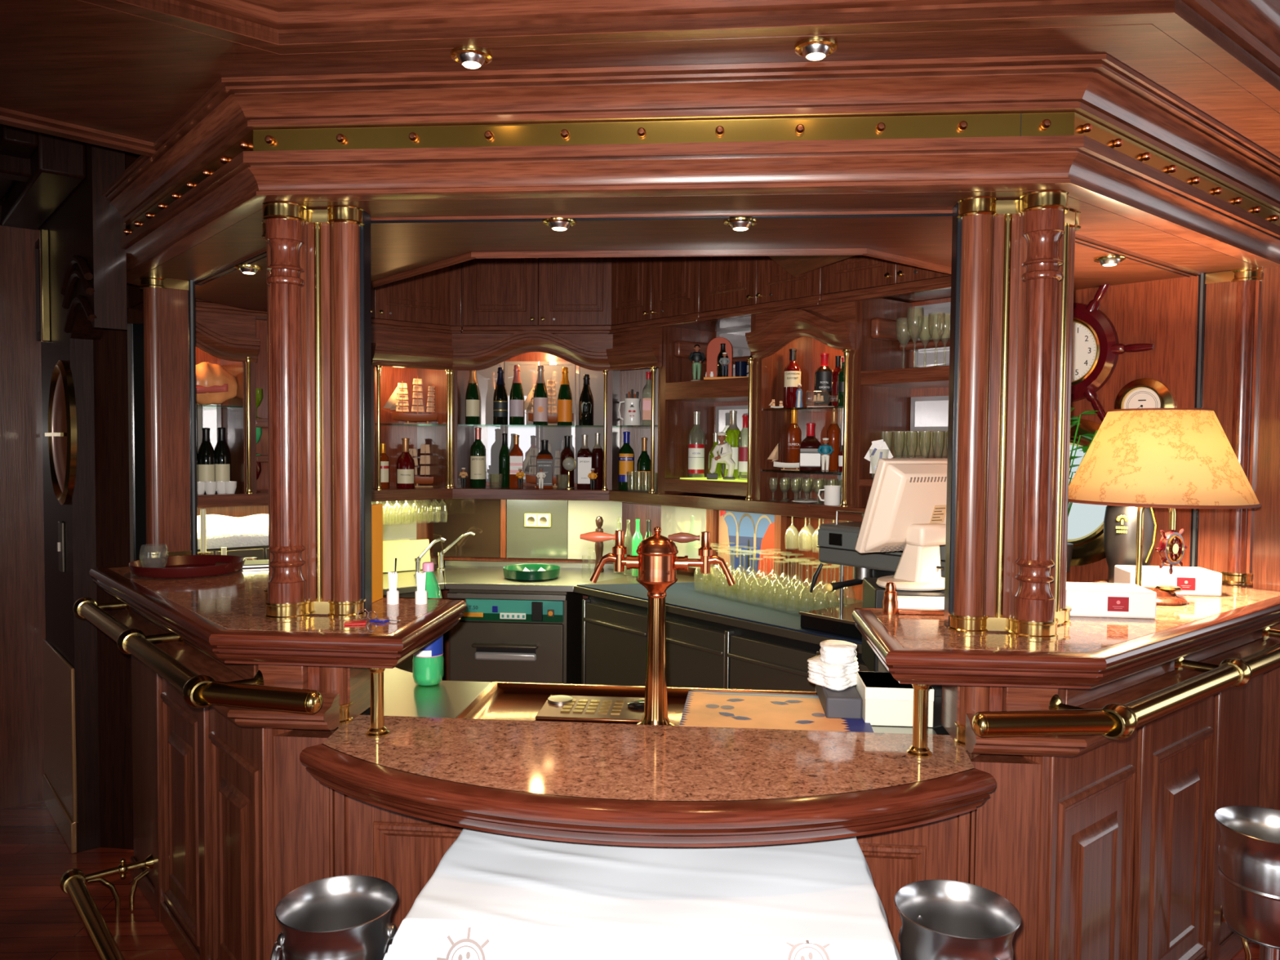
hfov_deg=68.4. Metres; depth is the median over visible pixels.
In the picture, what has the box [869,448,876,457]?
print
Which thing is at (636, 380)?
wall
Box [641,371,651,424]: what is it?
bottle
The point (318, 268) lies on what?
column
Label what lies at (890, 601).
post
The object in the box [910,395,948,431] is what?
mirror
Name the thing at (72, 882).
rail
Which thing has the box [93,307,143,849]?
wall
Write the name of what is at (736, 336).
mirror
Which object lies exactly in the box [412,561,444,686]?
detergent bottle
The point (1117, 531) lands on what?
print
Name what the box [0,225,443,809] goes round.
wall
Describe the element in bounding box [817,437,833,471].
figurine
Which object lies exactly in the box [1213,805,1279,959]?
wine cooler
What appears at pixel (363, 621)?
bunch
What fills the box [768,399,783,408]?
model ship
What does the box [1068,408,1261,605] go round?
table lamp
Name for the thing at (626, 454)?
bottle
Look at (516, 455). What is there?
bottle
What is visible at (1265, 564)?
wall
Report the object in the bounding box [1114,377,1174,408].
barometer
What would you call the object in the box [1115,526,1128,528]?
print
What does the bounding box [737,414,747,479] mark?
bottle
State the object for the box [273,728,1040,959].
bar front
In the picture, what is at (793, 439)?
bottle
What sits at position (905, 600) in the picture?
receipt printer
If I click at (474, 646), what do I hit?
handle
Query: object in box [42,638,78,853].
wall panel
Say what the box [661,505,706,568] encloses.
poster
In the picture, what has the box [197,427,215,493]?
bottle
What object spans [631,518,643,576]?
bottle
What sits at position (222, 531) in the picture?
bundle
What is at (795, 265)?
panel
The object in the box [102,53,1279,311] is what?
canopy
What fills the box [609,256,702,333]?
upper cabinet
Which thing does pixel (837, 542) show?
espresso machine
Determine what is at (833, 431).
bottle
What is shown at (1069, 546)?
potted plant
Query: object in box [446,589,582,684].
dishwasher
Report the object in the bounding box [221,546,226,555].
candle
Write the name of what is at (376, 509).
wall panel
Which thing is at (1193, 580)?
box
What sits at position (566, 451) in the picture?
bottle
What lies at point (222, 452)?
bottle
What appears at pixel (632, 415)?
water jug
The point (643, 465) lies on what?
bottle
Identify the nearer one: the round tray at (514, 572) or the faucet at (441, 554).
the round tray at (514, 572)
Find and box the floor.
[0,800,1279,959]
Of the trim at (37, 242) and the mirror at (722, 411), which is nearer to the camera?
the trim at (37, 242)
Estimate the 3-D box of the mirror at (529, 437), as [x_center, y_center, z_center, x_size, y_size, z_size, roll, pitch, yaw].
[-0.657,-0.323,5.249,0.195,0.673,0.018,1,2,5]
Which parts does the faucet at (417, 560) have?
spout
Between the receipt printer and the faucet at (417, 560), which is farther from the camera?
the faucet at (417, 560)
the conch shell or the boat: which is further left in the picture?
the conch shell
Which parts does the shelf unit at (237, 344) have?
glass shelf, panel, board, glass shelf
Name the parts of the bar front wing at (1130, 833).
corner post, panel, frieze panel, panel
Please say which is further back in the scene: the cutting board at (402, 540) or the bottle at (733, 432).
the cutting board at (402, 540)
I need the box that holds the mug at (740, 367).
[734,361,748,376]
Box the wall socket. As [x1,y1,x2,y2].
[524,513,551,527]
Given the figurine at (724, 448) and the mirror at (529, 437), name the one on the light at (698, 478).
the figurine at (724, 448)
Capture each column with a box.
[261,201,371,619]
[943,190,1080,639]
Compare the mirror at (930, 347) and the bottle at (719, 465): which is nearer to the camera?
the mirror at (930, 347)
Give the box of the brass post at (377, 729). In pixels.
[364,667,389,737]
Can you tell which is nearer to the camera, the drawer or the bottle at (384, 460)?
the drawer
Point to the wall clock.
(1096, 347)
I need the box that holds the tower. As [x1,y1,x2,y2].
[580,526,735,725]
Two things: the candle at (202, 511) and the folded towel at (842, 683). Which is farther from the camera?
the candle at (202, 511)
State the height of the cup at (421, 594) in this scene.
0.090 m
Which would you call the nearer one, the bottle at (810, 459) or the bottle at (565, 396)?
the bottle at (810, 459)
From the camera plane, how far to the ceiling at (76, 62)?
2.01 m
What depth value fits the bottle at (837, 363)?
3.92 m
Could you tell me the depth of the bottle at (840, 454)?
3.86 m
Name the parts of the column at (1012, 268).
brass rod, brass rod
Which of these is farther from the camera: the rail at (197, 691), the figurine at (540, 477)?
the figurine at (540, 477)
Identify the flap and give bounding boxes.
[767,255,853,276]
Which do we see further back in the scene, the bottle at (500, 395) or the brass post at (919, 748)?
the bottle at (500, 395)
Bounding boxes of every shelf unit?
[131,302,453,507]
[449,329,620,501]
[605,297,951,582]
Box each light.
[450,45,493,69]
[680,477,746,482]
[794,35,837,60]
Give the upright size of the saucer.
0.009 m
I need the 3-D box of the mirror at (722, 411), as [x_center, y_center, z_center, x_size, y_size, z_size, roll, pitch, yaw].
[0.468,-0.197,4.660,0.018,0.340,0.260,-1,3,-40]
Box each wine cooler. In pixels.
[270,875,398,959]
[894,879,1021,959]
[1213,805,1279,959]
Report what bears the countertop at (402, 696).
on the floor
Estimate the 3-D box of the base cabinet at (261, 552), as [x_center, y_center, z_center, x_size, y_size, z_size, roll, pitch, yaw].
[-1.927,0.410,4.431,0.670,0.205,0.294,-1,3,-40]
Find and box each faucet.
[413,537,444,576]
[436,531,475,570]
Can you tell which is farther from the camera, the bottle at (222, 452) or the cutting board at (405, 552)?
the cutting board at (405, 552)
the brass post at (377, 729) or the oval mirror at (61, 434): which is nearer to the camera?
the brass post at (377, 729)
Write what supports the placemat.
on the sink
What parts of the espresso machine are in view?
button panel, portafilter handle, cup rail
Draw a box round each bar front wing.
[111,606,370,959]
[941,628,1279,959]
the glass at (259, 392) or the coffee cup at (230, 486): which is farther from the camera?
the glass at (259, 392)
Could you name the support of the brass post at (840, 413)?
on the shelf unit at (884, 393)
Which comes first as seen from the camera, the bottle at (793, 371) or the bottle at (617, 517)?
the bottle at (793, 371)
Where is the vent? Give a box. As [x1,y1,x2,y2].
[909,476,946,482]
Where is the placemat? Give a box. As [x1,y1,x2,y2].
[679,689,873,732]
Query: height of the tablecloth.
0.372 m
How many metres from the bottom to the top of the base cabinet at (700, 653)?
0.866 m
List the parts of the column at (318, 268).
brass rod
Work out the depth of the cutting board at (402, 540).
5.10 m
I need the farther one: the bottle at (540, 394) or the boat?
the bottle at (540, 394)
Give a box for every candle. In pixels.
[200,508,206,551]
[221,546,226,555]
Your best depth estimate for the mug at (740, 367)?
4.30 m
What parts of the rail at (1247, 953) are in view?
support leg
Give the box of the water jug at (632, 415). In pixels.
[617,389,640,426]
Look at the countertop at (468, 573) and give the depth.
5.00 m
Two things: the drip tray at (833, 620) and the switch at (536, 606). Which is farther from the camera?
the switch at (536, 606)
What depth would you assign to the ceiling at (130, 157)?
3.56 m
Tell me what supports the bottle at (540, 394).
on the shelf unit at (583, 354)
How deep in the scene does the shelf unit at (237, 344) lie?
4.66 m
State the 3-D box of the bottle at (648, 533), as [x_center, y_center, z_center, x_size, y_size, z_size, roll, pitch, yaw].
[0.044,0.355,4.871,0.056,0.301,0.056,0,2,0]
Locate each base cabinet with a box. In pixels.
[197,545,268,559]
[382,592,415,672]
[581,595,870,691]
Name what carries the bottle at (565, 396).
on the shelf unit at (583, 354)
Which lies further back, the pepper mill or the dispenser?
the pepper mill
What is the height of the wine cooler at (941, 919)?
0.772 m
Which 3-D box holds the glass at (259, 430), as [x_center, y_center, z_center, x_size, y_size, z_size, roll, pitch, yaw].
[-1.809,-0.187,4.420,0.068,0.140,0.067,1,2,5]
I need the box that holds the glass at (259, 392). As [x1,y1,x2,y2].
[255,388,262,418]
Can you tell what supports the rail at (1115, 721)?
attached to the bar front wing at (1130, 833)
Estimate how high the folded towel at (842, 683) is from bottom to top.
0.033 m
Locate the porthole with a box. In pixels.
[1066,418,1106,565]
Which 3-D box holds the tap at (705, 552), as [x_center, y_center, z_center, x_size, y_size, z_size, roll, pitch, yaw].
[0.155,0.196,2.353,0.169,0.136,0.044,1,2,5]
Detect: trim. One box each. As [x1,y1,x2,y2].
[0,106,155,156]
[0,124,85,230]
[0,154,31,182]
[35,238,40,341]
[39,228,50,342]
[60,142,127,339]
[78,0,1279,113]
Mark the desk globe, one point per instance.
(569, 464)
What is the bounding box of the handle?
[471,643,538,648]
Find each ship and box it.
[382,378,437,424]
[408,444,433,486]
[523,444,561,487]
[524,380,573,425]
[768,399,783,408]
[807,393,837,407]
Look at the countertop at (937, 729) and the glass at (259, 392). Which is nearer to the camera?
the countertop at (937, 729)
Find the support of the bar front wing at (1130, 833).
on the floor
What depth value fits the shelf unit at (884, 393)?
4.10 m
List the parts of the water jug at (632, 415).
handle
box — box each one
[815,684,862,719]
[856,671,933,727]
[1065,582,1156,618]
[1114,564,1222,596]
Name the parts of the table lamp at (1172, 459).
lamp shade, shade trim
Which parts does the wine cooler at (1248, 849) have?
ring handle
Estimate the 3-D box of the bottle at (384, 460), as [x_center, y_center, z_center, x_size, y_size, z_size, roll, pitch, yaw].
[-1.325,-0.074,4.857,0.066,0.234,0.067,0,2,-15]
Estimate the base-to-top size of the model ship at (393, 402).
0.257 m
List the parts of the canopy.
downlight, bulb, downlight, bulb, bar canopy, cornice, cornice, bulb, bulb, downlight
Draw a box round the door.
[39,197,100,852]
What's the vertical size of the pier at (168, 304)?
1.034 m
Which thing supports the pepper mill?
on the countertop at (468, 573)
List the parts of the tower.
arm, dome lid, arm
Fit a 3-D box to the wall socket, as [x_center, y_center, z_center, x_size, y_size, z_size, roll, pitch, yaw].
[-0.569,0.224,5.227,0.148,0.076,0.018,1,2,5]
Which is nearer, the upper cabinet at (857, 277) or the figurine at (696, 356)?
the upper cabinet at (857, 277)
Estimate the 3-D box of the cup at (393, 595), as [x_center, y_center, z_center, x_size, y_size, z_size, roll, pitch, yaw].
[-0.682,0.278,2.600,0.033,0.126,0.033,1,2,5]
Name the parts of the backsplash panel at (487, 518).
post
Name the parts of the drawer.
drawer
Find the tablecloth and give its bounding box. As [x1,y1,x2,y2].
[382,827,901,959]
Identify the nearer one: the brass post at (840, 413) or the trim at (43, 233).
the trim at (43, 233)
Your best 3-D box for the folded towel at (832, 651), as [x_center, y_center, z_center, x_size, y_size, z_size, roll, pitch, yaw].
[0.543,0.470,2.584,0.102,0.047,0.128,1,2,5]
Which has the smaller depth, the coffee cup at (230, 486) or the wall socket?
the coffee cup at (230, 486)
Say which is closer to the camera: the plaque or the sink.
the sink
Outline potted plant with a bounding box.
[1066,407,1098,572]
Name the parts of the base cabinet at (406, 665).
door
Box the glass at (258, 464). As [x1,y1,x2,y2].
[256,462,261,492]
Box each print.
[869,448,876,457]
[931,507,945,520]
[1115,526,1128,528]
[1116,530,1127,533]
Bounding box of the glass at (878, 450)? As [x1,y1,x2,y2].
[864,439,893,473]
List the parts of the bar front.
panel, panel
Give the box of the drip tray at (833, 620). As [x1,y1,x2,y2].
[800,602,862,639]
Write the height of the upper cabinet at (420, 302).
0.485 m
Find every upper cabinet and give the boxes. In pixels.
[128,283,266,319]
[264,266,451,333]
[448,262,462,334]
[462,257,613,334]
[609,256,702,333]
[697,255,822,321]
[819,254,951,305]
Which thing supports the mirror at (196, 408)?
on the shelf unit at (237, 344)
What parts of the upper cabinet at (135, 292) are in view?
door, moulding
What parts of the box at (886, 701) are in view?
lid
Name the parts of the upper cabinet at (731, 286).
raised panel, door, knob, knob, moulding, raised panel, door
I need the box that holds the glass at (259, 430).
[256,427,262,455]
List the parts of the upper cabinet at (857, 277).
raised panel, door, moulding, knob, knob, door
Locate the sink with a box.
[456,681,817,725]
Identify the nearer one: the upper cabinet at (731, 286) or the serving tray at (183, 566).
the serving tray at (183, 566)
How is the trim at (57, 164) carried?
attached to the wall at (22, 566)
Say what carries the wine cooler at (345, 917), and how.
on the floor
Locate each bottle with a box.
[196,451,198,481]
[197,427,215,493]
[213,426,231,493]
[376,443,389,488]
[396,437,414,488]
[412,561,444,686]
[465,370,479,424]
[470,426,485,487]
[493,367,507,424]
[498,433,509,486]
[509,364,524,424]
[509,434,523,488]
[533,364,547,425]
[536,440,553,488]
[557,367,572,425]
[560,435,573,488]
[577,434,591,488]
[578,373,593,425]
[591,432,603,488]
[613,516,624,573]
[617,431,634,489]
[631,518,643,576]
[636,436,650,490]
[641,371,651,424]
[644,520,652,538]
[687,411,705,477]
[708,432,722,478]
[716,343,728,377]
[724,409,742,479]
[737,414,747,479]
[783,348,801,408]
[786,411,801,469]
[799,422,821,471]
[813,353,833,406]
[826,410,840,470]
[831,355,840,406]
[837,356,844,406]
[837,444,842,471]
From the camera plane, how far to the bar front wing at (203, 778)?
2.66 m
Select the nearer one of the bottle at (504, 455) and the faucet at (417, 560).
the faucet at (417, 560)
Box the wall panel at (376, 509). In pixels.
[371,503,382,603]
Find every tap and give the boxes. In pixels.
[580,529,626,582]
[667,531,735,586]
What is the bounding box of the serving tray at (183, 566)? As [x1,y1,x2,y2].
[128,555,245,578]
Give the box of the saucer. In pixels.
[791,499,817,503]
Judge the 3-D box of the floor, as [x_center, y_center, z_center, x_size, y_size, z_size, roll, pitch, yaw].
[-0.490,1.542,2.061,11.700,0.050,11.100,1,2,5]
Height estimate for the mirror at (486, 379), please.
0.673 m
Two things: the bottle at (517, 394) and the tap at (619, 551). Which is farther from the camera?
the bottle at (517, 394)
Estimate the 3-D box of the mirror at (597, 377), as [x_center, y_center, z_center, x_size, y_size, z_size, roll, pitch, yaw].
[-0.250,-0.318,5.214,0.212,0.673,0.018,1,2,5]
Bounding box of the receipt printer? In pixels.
[897,591,944,696]
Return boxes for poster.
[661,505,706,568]
[718,510,774,579]
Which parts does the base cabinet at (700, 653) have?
door, door, door, door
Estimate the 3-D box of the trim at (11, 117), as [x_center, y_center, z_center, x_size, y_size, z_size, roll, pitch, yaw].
[-2.096,-1.018,1.912,0.090,0.222,3.378,2,3,42]
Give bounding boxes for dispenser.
[1103,505,1156,583]
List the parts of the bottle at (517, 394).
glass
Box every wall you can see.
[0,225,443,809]
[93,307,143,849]
[443,367,661,680]
[676,274,1261,599]
[1250,258,1279,809]
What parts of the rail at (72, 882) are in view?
support leg, support leg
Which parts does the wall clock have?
wheel handle, wheel handle, wheel handle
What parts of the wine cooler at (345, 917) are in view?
ring handle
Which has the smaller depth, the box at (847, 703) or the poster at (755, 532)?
the box at (847, 703)
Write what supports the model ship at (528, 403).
on the shelf unit at (583, 354)
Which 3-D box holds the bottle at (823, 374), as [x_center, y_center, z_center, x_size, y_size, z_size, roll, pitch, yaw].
[0.785,-0.422,4.010,0.084,0.235,0.086,1,2,11]
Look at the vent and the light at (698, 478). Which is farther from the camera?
the light at (698, 478)
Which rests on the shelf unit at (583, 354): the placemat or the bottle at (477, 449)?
the bottle at (477, 449)
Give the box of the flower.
[720,510,725,516]
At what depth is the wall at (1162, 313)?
3.33 m
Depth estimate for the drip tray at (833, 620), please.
3.50 m
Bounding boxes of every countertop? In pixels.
[88,556,466,668]
[299,715,995,847]
[360,666,490,718]
[382,564,444,595]
[443,555,631,591]
[573,570,862,653]
[852,578,1279,688]
[871,696,950,735]
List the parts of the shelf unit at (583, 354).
glass shelf, board, panel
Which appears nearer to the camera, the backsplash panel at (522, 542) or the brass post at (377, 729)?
the brass post at (377, 729)
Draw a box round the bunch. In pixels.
[343,608,400,625]
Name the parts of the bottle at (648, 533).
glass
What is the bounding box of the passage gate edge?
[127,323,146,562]
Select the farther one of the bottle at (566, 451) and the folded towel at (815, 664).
the bottle at (566, 451)
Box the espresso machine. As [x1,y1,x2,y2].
[799,510,945,639]
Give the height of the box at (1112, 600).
0.074 m
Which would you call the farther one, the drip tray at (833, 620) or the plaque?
the plaque
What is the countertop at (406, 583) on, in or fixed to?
on the base cabinet at (406, 665)
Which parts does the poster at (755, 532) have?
lamp post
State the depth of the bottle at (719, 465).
4.51 m
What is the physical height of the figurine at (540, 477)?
0.114 m
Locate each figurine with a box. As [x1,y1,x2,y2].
[458,467,467,488]
[515,467,524,488]
[536,467,546,488]
[587,468,597,489]
[688,344,705,381]
[706,431,735,479]
[719,352,729,377]
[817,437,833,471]
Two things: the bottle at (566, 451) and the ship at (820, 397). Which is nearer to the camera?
the ship at (820, 397)
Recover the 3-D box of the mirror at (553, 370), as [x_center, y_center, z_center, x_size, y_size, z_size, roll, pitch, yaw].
[-0.458,-0.320,5.232,0.195,0.673,0.018,1,2,5]
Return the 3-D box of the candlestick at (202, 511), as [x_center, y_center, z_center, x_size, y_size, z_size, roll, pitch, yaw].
[-1.906,0.324,4.114,0.214,0.398,0.100,-1,3,-40]
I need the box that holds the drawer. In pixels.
[862,577,944,672]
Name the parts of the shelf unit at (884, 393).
glass shelf, cornice, board, glass shelf, glass shelf, panel, cornice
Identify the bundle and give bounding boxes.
[196,513,268,549]
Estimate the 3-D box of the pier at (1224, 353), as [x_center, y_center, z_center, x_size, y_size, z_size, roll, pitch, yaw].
[1.967,-0.175,3.151,0.107,1.034,0.174,-1,3,-38]
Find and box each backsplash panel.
[433,498,506,557]
[506,499,568,559]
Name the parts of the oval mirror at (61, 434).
bulged glass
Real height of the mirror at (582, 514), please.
0.346 m
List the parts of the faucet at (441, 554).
spout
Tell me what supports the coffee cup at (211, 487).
on the shelf unit at (237, 344)
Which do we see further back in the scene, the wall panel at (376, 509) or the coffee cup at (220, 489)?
the coffee cup at (220, 489)
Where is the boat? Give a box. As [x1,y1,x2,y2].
[766,443,799,470]
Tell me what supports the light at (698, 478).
on the shelf unit at (884, 393)
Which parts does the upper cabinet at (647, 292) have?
raised panel, door, moulding, raised panel, door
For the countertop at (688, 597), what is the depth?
4.19 m
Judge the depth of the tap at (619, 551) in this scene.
2.36 m
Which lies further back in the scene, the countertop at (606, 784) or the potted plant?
the potted plant
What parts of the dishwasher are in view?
handle, door, control panel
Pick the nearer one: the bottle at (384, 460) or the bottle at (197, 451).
the bottle at (197, 451)
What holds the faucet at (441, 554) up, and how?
on the countertop at (406, 583)
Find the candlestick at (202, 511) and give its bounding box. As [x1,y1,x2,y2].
[197,508,226,555]
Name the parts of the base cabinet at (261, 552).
drawer, drawer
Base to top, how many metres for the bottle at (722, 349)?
0.156 m
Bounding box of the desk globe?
[562,456,576,488]
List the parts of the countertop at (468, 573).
wooden rail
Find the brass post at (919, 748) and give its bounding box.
[906,684,932,757]
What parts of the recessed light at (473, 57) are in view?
bulb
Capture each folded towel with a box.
[807,654,859,678]
[807,670,857,690]
[819,640,857,663]
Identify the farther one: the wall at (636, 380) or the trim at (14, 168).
the wall at (636, 380)
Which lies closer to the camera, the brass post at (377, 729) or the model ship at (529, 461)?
the brass post at (377, 729)
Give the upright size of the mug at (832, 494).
0.078 m
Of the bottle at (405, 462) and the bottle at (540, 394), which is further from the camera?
the bottle at (540, 394)
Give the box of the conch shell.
[195,361,236,406]
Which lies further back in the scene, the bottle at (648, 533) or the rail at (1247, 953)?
the bottle at (648, 533)
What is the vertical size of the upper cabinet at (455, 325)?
0.485 m
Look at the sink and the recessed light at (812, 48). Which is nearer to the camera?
the recessed light at (812, 48)
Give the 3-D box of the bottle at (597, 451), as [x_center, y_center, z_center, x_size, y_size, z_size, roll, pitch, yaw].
[-0.229,-0.105,5.049,0.068,0.299,0.068,0,2,-3]
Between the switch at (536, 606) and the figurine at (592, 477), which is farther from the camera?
the figurine at (592, 477)
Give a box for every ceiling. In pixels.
[0,0,1279,159]
[124,151,140,170]
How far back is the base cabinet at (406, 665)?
4.59 m
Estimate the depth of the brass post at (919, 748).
2.12 m
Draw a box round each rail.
[59,853,153,959]
[72,596,322,714]
[972,626,1279,739]
[1222,915,1251,959]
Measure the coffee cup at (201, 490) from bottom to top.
0.055 m
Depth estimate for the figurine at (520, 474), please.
4.96 m
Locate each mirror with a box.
[44,360,76,505]
[195,408,196,435]
[196,403,221,451]
[473,361,504,482]
[504,361,539,482]
[539,361,575,483]
[568,500,622,559]
[575,364,607,483]
[715,404,748,475]
[716,327,751,376]
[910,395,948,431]
[913,302,951,367]
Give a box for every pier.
[139,275,197,559]
[1189,267,1262,585]
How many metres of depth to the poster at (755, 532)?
4.61 m
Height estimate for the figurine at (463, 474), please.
0.109 m
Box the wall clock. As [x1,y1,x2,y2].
[1071,284,1154,422]
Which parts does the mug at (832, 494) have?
handle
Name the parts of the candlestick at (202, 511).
stem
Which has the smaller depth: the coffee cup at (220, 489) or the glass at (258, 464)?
the coffee cup at (220, 489)
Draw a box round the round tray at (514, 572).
[502,564,559,581]
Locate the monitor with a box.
[854,458,947,591]
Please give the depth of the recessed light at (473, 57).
2.02 m
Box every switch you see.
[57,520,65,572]
[531,601,542,621]
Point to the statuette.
(799, 392)
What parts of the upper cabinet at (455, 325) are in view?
moulding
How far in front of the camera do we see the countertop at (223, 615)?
2.35 m
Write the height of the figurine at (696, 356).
0.176 m
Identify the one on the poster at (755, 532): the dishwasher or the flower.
the flower
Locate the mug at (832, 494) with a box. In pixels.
[817,485,841,505]
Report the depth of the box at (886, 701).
2.40 m
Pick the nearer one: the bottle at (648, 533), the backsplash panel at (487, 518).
the bottle at (648, 533)
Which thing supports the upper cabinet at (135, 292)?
on the shelf unit at (237, 344)
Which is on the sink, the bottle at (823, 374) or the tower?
the tower
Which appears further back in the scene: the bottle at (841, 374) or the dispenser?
the bottle at (841, 374)
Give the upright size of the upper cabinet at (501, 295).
0.485 m
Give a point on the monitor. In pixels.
(905, 511)
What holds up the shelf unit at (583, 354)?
attached to the wall at (636, 380)
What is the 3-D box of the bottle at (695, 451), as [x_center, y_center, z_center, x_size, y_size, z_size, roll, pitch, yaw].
[0.276,-0.176,4.609,0.082,0.324,0.084,1,2,3]
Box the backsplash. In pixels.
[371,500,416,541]
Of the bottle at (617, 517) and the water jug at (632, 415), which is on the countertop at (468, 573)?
the bottle at (617, 517)
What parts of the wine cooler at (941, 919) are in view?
ring handle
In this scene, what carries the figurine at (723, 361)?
on the plaque
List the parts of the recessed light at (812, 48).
bulb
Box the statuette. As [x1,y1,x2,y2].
[795,383,803,407]
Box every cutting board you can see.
[382,538,430,573]
[382,539,409,542]
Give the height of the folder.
0.012 m
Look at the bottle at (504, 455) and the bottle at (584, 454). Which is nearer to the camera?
the bottle at (584, 454)
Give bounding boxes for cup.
[196,481,204,494]
[204,481,217,493]
[216,480,227,493]
[224,480,236,493]
[386,558,399,604]
[415,571,427,604]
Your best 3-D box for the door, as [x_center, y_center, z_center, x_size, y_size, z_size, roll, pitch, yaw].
[-2.386,0.097,3.948,0.120,2.660,0.830,-1,3,-40]
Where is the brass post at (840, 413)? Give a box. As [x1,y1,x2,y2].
[837,355,844,500]
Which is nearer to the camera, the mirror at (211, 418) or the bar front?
the bar front
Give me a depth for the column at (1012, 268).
2.25 m
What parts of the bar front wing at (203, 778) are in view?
panel, frieze panel, panel, corner post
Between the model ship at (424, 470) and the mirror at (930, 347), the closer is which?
the mirror at (930, 347)
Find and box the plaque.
[703,337,748,379]
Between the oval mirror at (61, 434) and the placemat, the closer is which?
the placemat
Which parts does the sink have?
drip plate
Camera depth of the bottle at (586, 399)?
4.96 m
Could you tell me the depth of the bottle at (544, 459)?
4.97 m
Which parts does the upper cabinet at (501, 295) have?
raised panel, door, moulding, door, raised panel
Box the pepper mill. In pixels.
[594,515,604,572]
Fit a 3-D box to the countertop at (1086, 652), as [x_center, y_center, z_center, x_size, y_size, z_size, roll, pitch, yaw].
[1.185,0.394,2.634,1.756,0.080,0.713,-1,3,-40]
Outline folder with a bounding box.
[214,559,268,568]
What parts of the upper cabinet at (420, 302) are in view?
door, moulding, door, raised panel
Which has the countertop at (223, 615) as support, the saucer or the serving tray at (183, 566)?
the serving tray at (183, 566)
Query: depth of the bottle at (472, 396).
5.01 m
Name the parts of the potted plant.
pot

